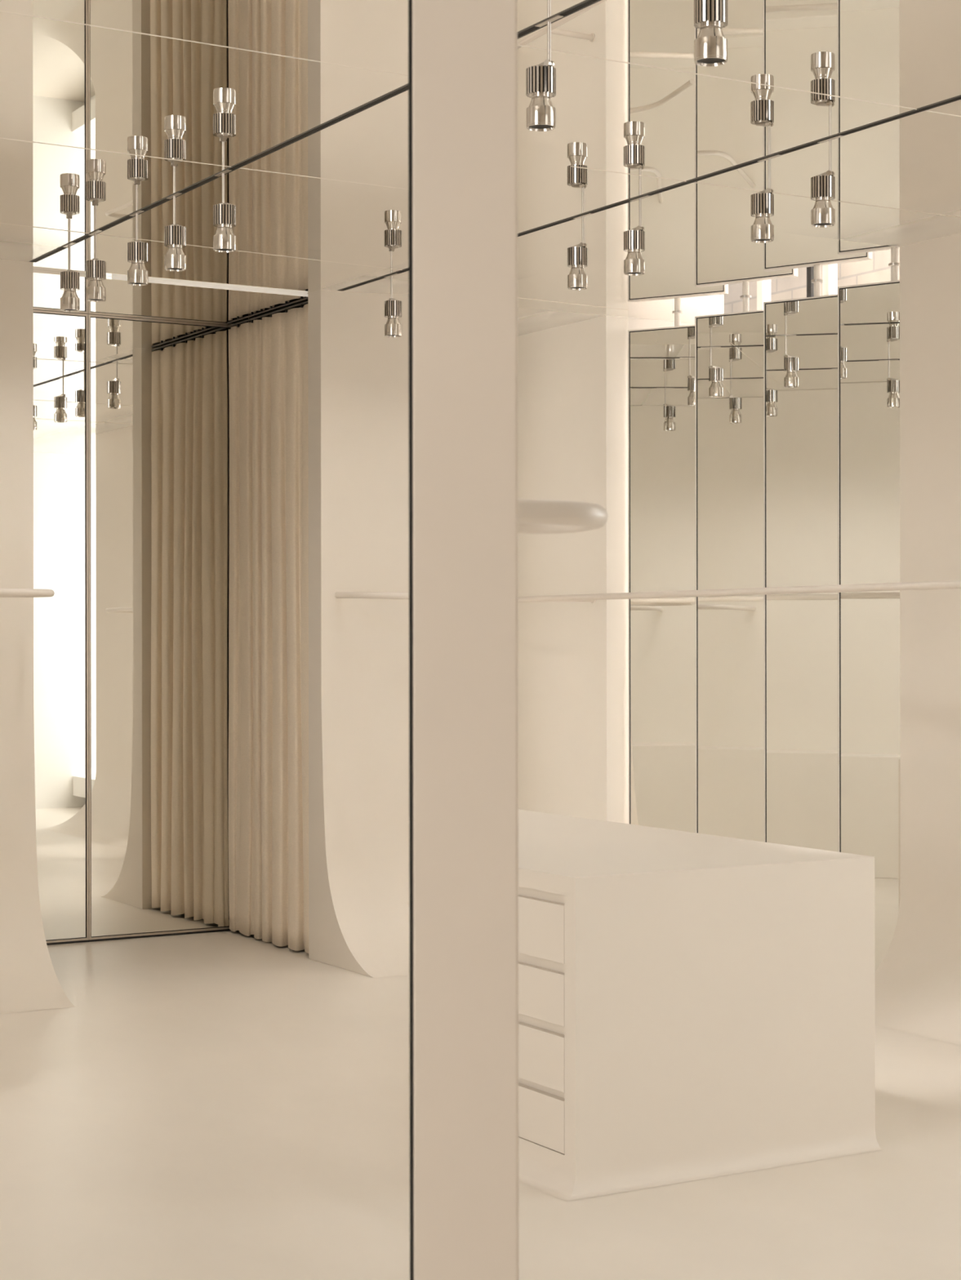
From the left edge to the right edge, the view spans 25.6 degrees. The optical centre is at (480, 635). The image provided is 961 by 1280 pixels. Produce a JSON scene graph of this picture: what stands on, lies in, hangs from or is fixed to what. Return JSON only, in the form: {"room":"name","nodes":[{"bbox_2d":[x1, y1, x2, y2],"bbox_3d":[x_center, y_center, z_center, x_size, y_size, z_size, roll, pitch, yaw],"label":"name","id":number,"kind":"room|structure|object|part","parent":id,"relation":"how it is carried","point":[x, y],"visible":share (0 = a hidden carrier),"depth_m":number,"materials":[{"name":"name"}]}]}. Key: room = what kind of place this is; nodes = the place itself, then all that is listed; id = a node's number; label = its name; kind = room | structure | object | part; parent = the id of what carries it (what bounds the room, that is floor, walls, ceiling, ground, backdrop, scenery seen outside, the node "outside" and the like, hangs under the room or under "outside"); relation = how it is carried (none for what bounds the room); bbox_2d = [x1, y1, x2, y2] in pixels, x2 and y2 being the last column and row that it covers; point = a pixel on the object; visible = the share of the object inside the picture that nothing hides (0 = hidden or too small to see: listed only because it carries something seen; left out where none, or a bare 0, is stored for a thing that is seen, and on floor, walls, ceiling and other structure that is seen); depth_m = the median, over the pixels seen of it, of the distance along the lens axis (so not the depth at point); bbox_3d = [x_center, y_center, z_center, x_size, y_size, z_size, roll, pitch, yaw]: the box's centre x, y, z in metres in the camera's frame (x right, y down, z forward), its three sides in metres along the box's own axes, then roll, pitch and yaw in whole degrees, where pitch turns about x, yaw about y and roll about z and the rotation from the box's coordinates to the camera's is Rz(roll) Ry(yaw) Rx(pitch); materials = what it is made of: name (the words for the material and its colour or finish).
{"room":"clothing store","nodes":[
{"label":"clothing store","id":0,"kind":"room"},
{"bbox_2d":[0,258,75,1013],"bbox_3d":[-2.095,-0.038,7.737,1.070,2.800,0.602,0,0,-31],"label":"wall","id":1,"kind":"structure","parent":0,"point":[29,982],"depth_m":8.11,"materials":[{"name":"paint"}]},
{"bbox_2d":[0,588,54,597],"bbox_3d":[-1.956,-0.156,7.552,0.405,0.027,1.042,0,0,29],"label":"rail","id":2,"kind":"object","parent":1,"relation":"attached to","point":[4,593],"visible":1,"depth_m":7.73,"materials":[{"name":"paint"}]},
{"bbox_2d":[33,269,307,325],"bbox_3d":[-1.585,-1.432,8.983,1.820,0.012,0.983,0,0,-31],"label":"shelf","id":3,"kind":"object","parent":1,"relation":"attached to","point":[157,300],"depth_m":9.03,"materials":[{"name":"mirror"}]},
{"bbox_2d":[226,300,308,953],"bbox_3d":[-0.921,-0.035,9.328,0.064,2.775,0.935,0,0,-31],"label":"curtain","id":4,"kind":"object","parent":3,"relation":"hanging from","point":[268,568],"visible":0.97,"depth_m":9.33,"materials":[{"name":"fabric"}]},
{"bbox_3d":[-0.931,-1.419,9.340,0.008,0.008,0.905,0,0,-31],"label":"rail","id":5,"kind":"part","parent":4,"relation":"part of","materials":[{"name":"metal"}]},
{"bbox_2d":[307,288,409,977],"bbox_3d":[-0.348,-0.040,8.756,0.496,2.800,0.652,0,0,-31],"label":"wall","id":6,"kind":"structure","parent":0,"point":[358,375],"depth_m":8.87,"materials":[{"name":"paint"}]},
{"bbox_2d":[334,591,408,599],"bbox_3d":[-0.249,-0.165,8.745,0.745,0.037,0.176,0,0,5],"label":"rail","id":7,"kind":"object","parent":6,"relation":"attached to","point":[379,595],"visible":0.52,"depth_m":8.70,"materials":[{"name":"metal"}]},
{"bbox_2d":[408,0,518,1279],"bbox_3d":[-0.020,-0.040,2.495,0.126,2.800,0.090,0,0,0],"label":"pillar","id":8,"kind":"structure","parent":0,"point":[463,54],"depth_m":2.45,"materials":[{"name":"paint"}]},
{"bbox_3d":[-0.081,-0.040,2.493,0.003,2.800,0.085,0,0,0],"label":"edge trim","id":9,"kind":"part","parent":8,"relation":"part of","materials":[{"name":"black metal"}]},
{"bbox_2d":[517,498,608,533],"bbox_3d":[0.070,-0.164,2.812,0.209,0.033,0.569,0,0,1],"label":"shelf","id":10,"kind":"object","parent":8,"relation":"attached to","point":[534,516],"visible":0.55,"depth_m":2.83,"materials":[{"name":"paint"}]},
{"bbox_2d":[0,0,960,335],"bbox_3d":[-0.392,-1.469,3.429,9.220,0.061,12.300,0,0,-31],"label":"ceiling","id":11,"kind":"structure","parent":0,"point":[110,109],"depth_m":6.15,"materials":[{"name":"white mirror"}]},
{"bbox_2d":[29,0,600,262],"bbox_3d":[0.538,-1.440,4.322,0.026,0.002,8.890,0,0,-31],"label":"track","id":12,"kind":"object","parent":11,"relation":"attached to","point":[586,3],"visible":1,"depth_m":6.15,"materials":[{"name":"black metal"}]},
{"bbox_2d":[60,242,79,311],"bbox_3d":[-1.515,-1.314,7.774,0.070,0.247,0.110,0,0,-31],"label":"pendant spotlight","id":13,"kind":"object","parent":12,"relation":"hanging from","point":[69,279],"visible":1,"depth_m":7.73,"materials":[{"name":"metal"}]},
{"bbox_3d":[-1.512,-1.389,7.782,0.009,0.097,0.008,0,0,-31],"label":"rod","id":14,"kind":"part","parent":13,"relation":"part of","materials":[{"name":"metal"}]},
{"bbox_2d":[60,271,79,290],"bbox_3d":[-1.504,-1.298,7.757,0.070,0.061,0.070,0,0,-31],"label":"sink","id":15,"kind":"object","parent":13,"relation":"in","point":[69,280],"depth_m":7.73,"materials":[{"name":"silver metal"}]},
{"bbox_2d":[85,230,106,302],"bbox_3d":[-1.377,-1.314,7.542,0.070,0.247,0.110,0,0,-31],"label":"pendant spotlight","id":16,"kind":"object","parent":12,"relation":"hanging from","point":[95,268],"visible":1,"depth_m":7.50,"materials":[{"name":"metal"}]},
{"bbox_3d":[-1.374,-1.389,7.550,0.009,0.097,0.008,0,0,-31],"label":"rod","id":17,"kind":"part","parent":16,"relation":"part of","materials":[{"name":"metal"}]},
{"bbox_2d":[85,259,106,279],"bbox_3d":[-1.367,-1.298,7.524,0.070,0.061,0.070,0,0,-31],"label":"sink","id":18,"kind":"object","parent":16,"relation":"in","point":[95,269],"depth_m":7.50,"materials":[{"name":"silver metal"}]},
{"bbox_2d":[127,209,148,285],"bbox_3d":[-1.173,-1.314,7.196,0.070,0.247,0.110,0,0,-31],"label":"pendant spotlight","id":19,"kind":"object","parent":12,"relation":"hanging from","point":[137,250],"visible":1,"depth_m":7.15,"materials":[{"name":"metal"}]},
{"bbox_3d":[-1.169,-1.389,7.204,0.009,0.097,0.008,0,0,-31],"label":"rod","id":20,"kind":"part","parent":19,"relation":"part of","materials":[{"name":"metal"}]},
{"bbox_2d":[127,241,148,262],"bbox_3d":[-1.162,-1.298,7.178,0.070,0.061,0.070,0,0,-31],"label":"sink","id":21,"kind":"object","parent":19,"relation":"in","point":[137,251],"depth_m":7.15,"materials":[{"name":"silver metal"}]},
{"bbox_2d":[164,192,186,271],"bbox_3d":[-1.004,-1.314,6.911,0.070,0.247,0.110,0,0,-31],"label":"pendant spotlight","id":22,"kind":"object","parent":12,"relation":"hanging from","point":[175,234],"visible":1,"depth_m":6.87,"materials":[{"name":"metal"}]},
{"bbox_3d":[-1.001,-1.389,6.919,0.009,0.097,0.008,0,0,-31],"label":"rod","id":23,"kind":"part","parent":22,"relation":"part of","materials":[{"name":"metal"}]},
{"bbox_2d":[164,225,186,247],"bbox_3d":[-0.994,-1.298,6.894,0.070,0.061,0.070,0,0,-31],"label":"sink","id":24,"kind":"object","parent":22,"relation":"in","point":[175,236],"depth_m":6.87,"materials":[{"name":"silver metal"}]},
{"bbox_2d":[213,168,235,252],"bbox_3d":[-0.802,-1.315,6.570,0.070,0.247,0.110,0,0,-31],"label":"pendant spotlight","id":25,"kind":"object","parent":12,"relation":"hanging from","point":[224,213],"visible":1,"depth_m":6.53,"materials":[{"name":"metal"}]},
{"bbox_3d":[-0.799,-1.389,6.578,0.009,0.097,0.008,0,0,-31],"label":"rod","id":26,"kind":"part","parent":25,"relation":"part of","materials":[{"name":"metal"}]},
{"bbox_2d":[213,203,235,226],"bbox_3d":[-0.792,-1.299,6.553,0.070,0.061,0.070,0,0,-31],"label":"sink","id":27,"kind":"object","parent":25,"relation":"in","point":[224,214],"depth_m":6.53,"materials":[{"name":"silver metal"}]},
{"bbox_2d":[525,14,562,131],"bbox_3d":[0.152,-1.316,4.956,0.070,0.247,0.110,0,0,-31],"label":"pendant spotlight","id":28,"kind":"object","parent":12,"relation":"hanging from","point":[540,78],"visible":1,"depth_m":4.95,"materials":[{"name":"metal"}]},
{"bbox_2d":[525,65,555,97],"bbox_3d":[0.142,-1.300,4.973,0.070,0.061,0.070,0,0,-31],"label":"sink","id":29,"kind":"object","parent":28,"relation":"in","point":[540,80],"depth_m":4.95,"materials":[{"name":"silver metal"}]},
{"bbox_3d":[0.161,-1.391,4.955,0.009,0.097,0.008,0,0,-31],"label":"rod","id":30,"kind":"part","parent":28,"relation":"part of","materials":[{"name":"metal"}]},
{"bbox_2d":[693,0,727,66],"bbox_3d":[0.489,-1.316,4.386,0.070,0.247,0.110,0,0,-31],"label":"pendant spotlight","id":31,"kind":"object","parent":12,"relation":"hanging from","point":[710,16],"visible":1,"depth_m":4.38,"materials":[{"name":"metal"}]},
{"bbox_2d":[693,0,727,28],"bbox_3d":[0.479,-1.300,4.403,0.070,0.061,0.070,0,0,-31],"label":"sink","id":32,"kind":"object","parent":31,"relation":"in","point":[708,14],"depth_m":4.38,"materials":[{"name":"silver metal"}]},
{"bbox_2d":[337,95,960,290],"bbox_3d":[1.681,-1.441,5.003,0.026,0.002,8.900,0,0,-31],"label":"track","id":33,"kind":"object","parent":11,"relation":"attached to","point":[957,98],"visible":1,"depth_m":6.54,"materials":[{"name":"black metal"}]},
{"bbox_2d":[383,273,401,337],"bbox_3d":[-0.358,-1.315,8.448,0.070,0.247,0.110,0,0,-31],"label":"pendant spotlight","id":34,"kind":"object","parent":33,"relation":"hanging from","point":[393,307],"visible":1,"depth_m":8.40,"materials":[{"name":"metal"}]},
{"bbox_3d":[-0.355,-1.390,8.456,0.009,0.097,0.008,0,0,-31],"label":"rod","id":35,"kind":"part","parent":34,"relation":"part of","materials":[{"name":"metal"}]},
{"bbox_2d":[384,300,401,317],"bbox_3d":[-0.348,-1.299,8.430,0.070,0.061,0.070,0,0,-31],"label":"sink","id":36,"kind":"object","parent":34,"relation":"in","point":[393,308],"depth_m":8.40,"materials":[{"name":"silver metal"}]},
{"bbox_2d":[567,213,592,289],"bbox_3d":[0.343,-1.316,7.261,0.070,0.247,0.110,0,0,-31],"label":"pendant spotlight","id":37,"kind":"object","parent":33,"relation":"hanging from","point":[577,255],"visible":1,"depth_m":7.25,"materials":[{"name":"metal"}]},
{"bbox_2d":[567,246,587,267],"bbox_3d":[0.333,-1.300,7.279,0.070,0.061,0.070,0,0,-31],"label":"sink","id":38,"kind":"object","parent":37,"relation":"in","point":[577,256],"depth_m":7.25,"materials":[{"name":"silver metal"}]},
{"bbox_3d":[0.352,-1.391,7.260,0.009,0.097,0.008,0,0,-31],"label":"rod","id":39,"kind":"part","parent":37,"relation":"part of","materials":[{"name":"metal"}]},
{"bbox_2d":[623,195,650,275],"bbox_3d":[0.517,-1.316,6.967,0.070,0.247,0.110,0,0,-31],"label":"pendant spotlight","id":40,"kind":"object","parent":33,"relation":"hanging from","point":[633,238],"visible":1,"depth_m":6.96,"materials":[{"name":"metal"}]},
{"bbox_2d":[623,230,644,252],"bbox_3d":[0.507,-1.300,6.984,0.070,0.061,0.070,0,0,-31],"label":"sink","id":41,"kind":"object","parent":40,"relation":"in","point":[633,240],"depth_m":6.96,"materials":[{"name":"silver metal"}]},
{"bbox_3d":[0.526,-1.391,6.966,0.009,0.097,0.008,0,0,-31],"label":"rod","id":42,"kind":"part","parent":40,"relation":"part of","materials":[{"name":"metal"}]},
{"bbox_2d":[751,154,781,242],"bbox_3d":[0.863,-1.317,6.383,0.070,0.247,0.110,0,0,-31],"label":"pendant spotlight","id":43,"kind":"object","parent":33,"relation":"hanging from","point":[762,202],"visible":1,"depth_m":6.37,"materials":[{"name":"metal"}]},
{"bbox_2d":[751,192,773,217],"bbox_3d":[0.852,-1.300,6.401,0.070,0.061,0.070,0,0,-31],"label":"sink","id":44,"kind":"object","parent":43,"relation":"in","point":[762,203],"depth_m":6.37,"materials":[{"name":"silver metal"}]},
{"bbox_3d":[0.871,-1.391,6.382,0.009,0.097,0.008,0,0,-31],"label":"rod","id":45,"kind":"part","parent":43,"relation":"part of","materials":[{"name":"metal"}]},
{"bbox_2d":[810,135,843,227],"bbox_3d":[1.006,-1.317,6.140,0.070,0.247,0.110,0,0,-31],"label":"pendant spotlight","id":46,"kind":"object","parent":33,"relation":"hanging from","point":[822,185],"visible":1,"depth_m":6.13,"materials":[{"name":"metal"}]},
{"bbox_2d":[810,174,835,200],"bbox_3d":[0.996,-1.301,6.158,0.070,0.061,0.070,0,0,-31],"label":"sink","id":47,"kind":"object","parent":46,"relation":"in","point":[822,186],"depth_m":6.13,"materials":[{"name":"silver metal"}]},
{"bbox_3d":[1.014,-1.392,6.139,0.009,0.097,0.008,0,0,-31],"label":"rod","id":48,"kind":"part","parent":46,"relation":"part of","materials":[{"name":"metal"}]},
{"bbox_2d":[0,930,960,1279],"bbox_3d":[0.206,1.420,3.780,10.600,0.120,12.300,0,0,-31],"label":"floor","id":49,"kind":"structure","parent":0,"point":[220,1105],"depth_m":5.49,"materials":[{"name":"beige concrete"}]},
{"bbox_2d":[627,311,695,832],"bbox_3d":[0.881,-0.041,9.442,0.475,2.800,0.048,0,0,30],"label":"mirror louver","id":50,"kind":"object","parent":49,"relation":"on","point":[661,632],"visible":0.56,"depth_m":9.46,"materials":[{"name":"white mirror"}]},
{"bbox_2d":[518,808,883,1201],"bbox_3d":[0.104,0.974,6.228,0.996,0.770,2.083,0,0,-31],"label":"base cabinet","id":51,"kind":"object","parent":49,"relation":"on","point":[692,1006],"visible":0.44,"depth_m":5.35,"materials":[{"name":"paint"}]},
{"bbox_3d":[0.080,1.052,5.406,0.020,0.135,0.521,0,0,-31],"label":"drawer","id":52,"kind":"part","parent":51,"relation":"part of","materials":[{"name":"paint"}]},
{"bbox_3d":[0.080,0.895,5.406,0.020,0.126,0.521,0,0,-31],"label":"drawer","id":53,"kind":"part","parent":51,"relation":"part of","materials":[{"name":"paint"}]},
{"bbox_3d":[0.080,0.733,5.406,0.020,0.142,0.521,0,0,-31],"label":"drawer","id":54,"kind":"part","parent":51,"relation":"part of","materials":[{"name":"paint"}]},
{"bbox_3d":[0.081,1.205,5.406,0.020,0.128,0.521,0,0,-31],"label":"drawer","id":55,"kind":"part","parent":51,"relation":"part of","materials":[{"name":"paint"}]},
{"bbox_2d":[694,296,764,841],"bbox_3d":[1.131,-0.041,9.014,0.475,2.800,0.048,0,0,35],"label":"mirror louver","id":56,"kind":"object","parent":49,"relation":"on","point":[729,347],"visible":0.57,"depth_m":9.04,"materials":[{"name":"white mirror"}]},
{"bbox_2d":[763,280,838,852],"bbox_3d":[1.371,-0.041,8.614,0.475,2.800,0.048,0,0,36],"label":"mirror louver","id":57,"kind":"object","parent":49,"relation":"on","point":[800,335],"visible":0.52,"depth_m":8.64,"materials":[{"name":"white mirror"}]},
{"bbox_2d":[837,263,900,971],"bbox_3d":[1.613,-0.042,8.235,0.475,2.800,0.048,0,0,37],"label":"mirror louver","id":58,"kind":"object","parent":49,"relation":"on","point":[868,722],"visible":0.47,"depth_m":8.28,"materials":[{"name":"white mirror"}]},
{"bbox_2d":[517,315,628,823],"bbox_3d":[0.115,-0.040,10.010,0.530,2.800,1.286,0,0,-31],"label":"wall","id":59,"kind":"structure","parent":0,"point":[572,378],"depth_m":9.75,"materials":[{"name":"paint"}]},
{"bbox_2d":[627,317,694,329],"bbox_3d":[0.856,-0.041,9.809,0.540,2.800,0.186,0,0,-31],"label":"trim","id":60,"kind":"structure","parent":59,"relation":"attached to","point":[633,323],"depth_m":9.65,"materials":[{"name":"white metal"}]},
{"bbox_2d":[875,232,960,1045],"bbox_3d":[2.056,-0.043,6.729,0.530,2.800,2.450,0,0,-31],"label":"wall","id":61,"kind":"structure","parent":0,"point":[917,980],"depth_m":7.71,"materials":[{"name":"paint"}]},
{"bbox_2d":[517,580,960,603],"bbox_3d":[0.863,-0.165,8.551,0.498,0.039,3.961,0,0,-31],"label":"rail","id":62,"kind":"object","parent":61,"relation":"attached to","point":[947,584],"visible":0.97,"depth_m":7.96,"materials":[{"name":"paint"}]},
{"bbox_3d":[-1.572,-0.038,9.631,4.100,2.800,0.120,0,0,-31],"label":"wall","id":63,"kind":"structure","parent":0,"visible":0},
{"bbox_2d":[33,309,88,945],"bbox_3d":[-2.083,-0.031,9.203,0.784,2.787,0.026,0,0,-31],"label":"mirror door","id":64,"kind":"structure","parent":63,"relation":"in","point":[60,339],"depth_m":9.33,"materials":[{"name":"mirror"}]},
{"bbox_2d":[88,314,236,942],"bbox_3d":[-1.407,-0.032,9.603,0.784,2.787,0.026,0,0,-31],"label":"mirror door","id":65,"kind":"structure","parent":63,"relation":"in","point":[158,401],"depth_m":9.56,"materials":[{"name":"mirror"}]}
]}

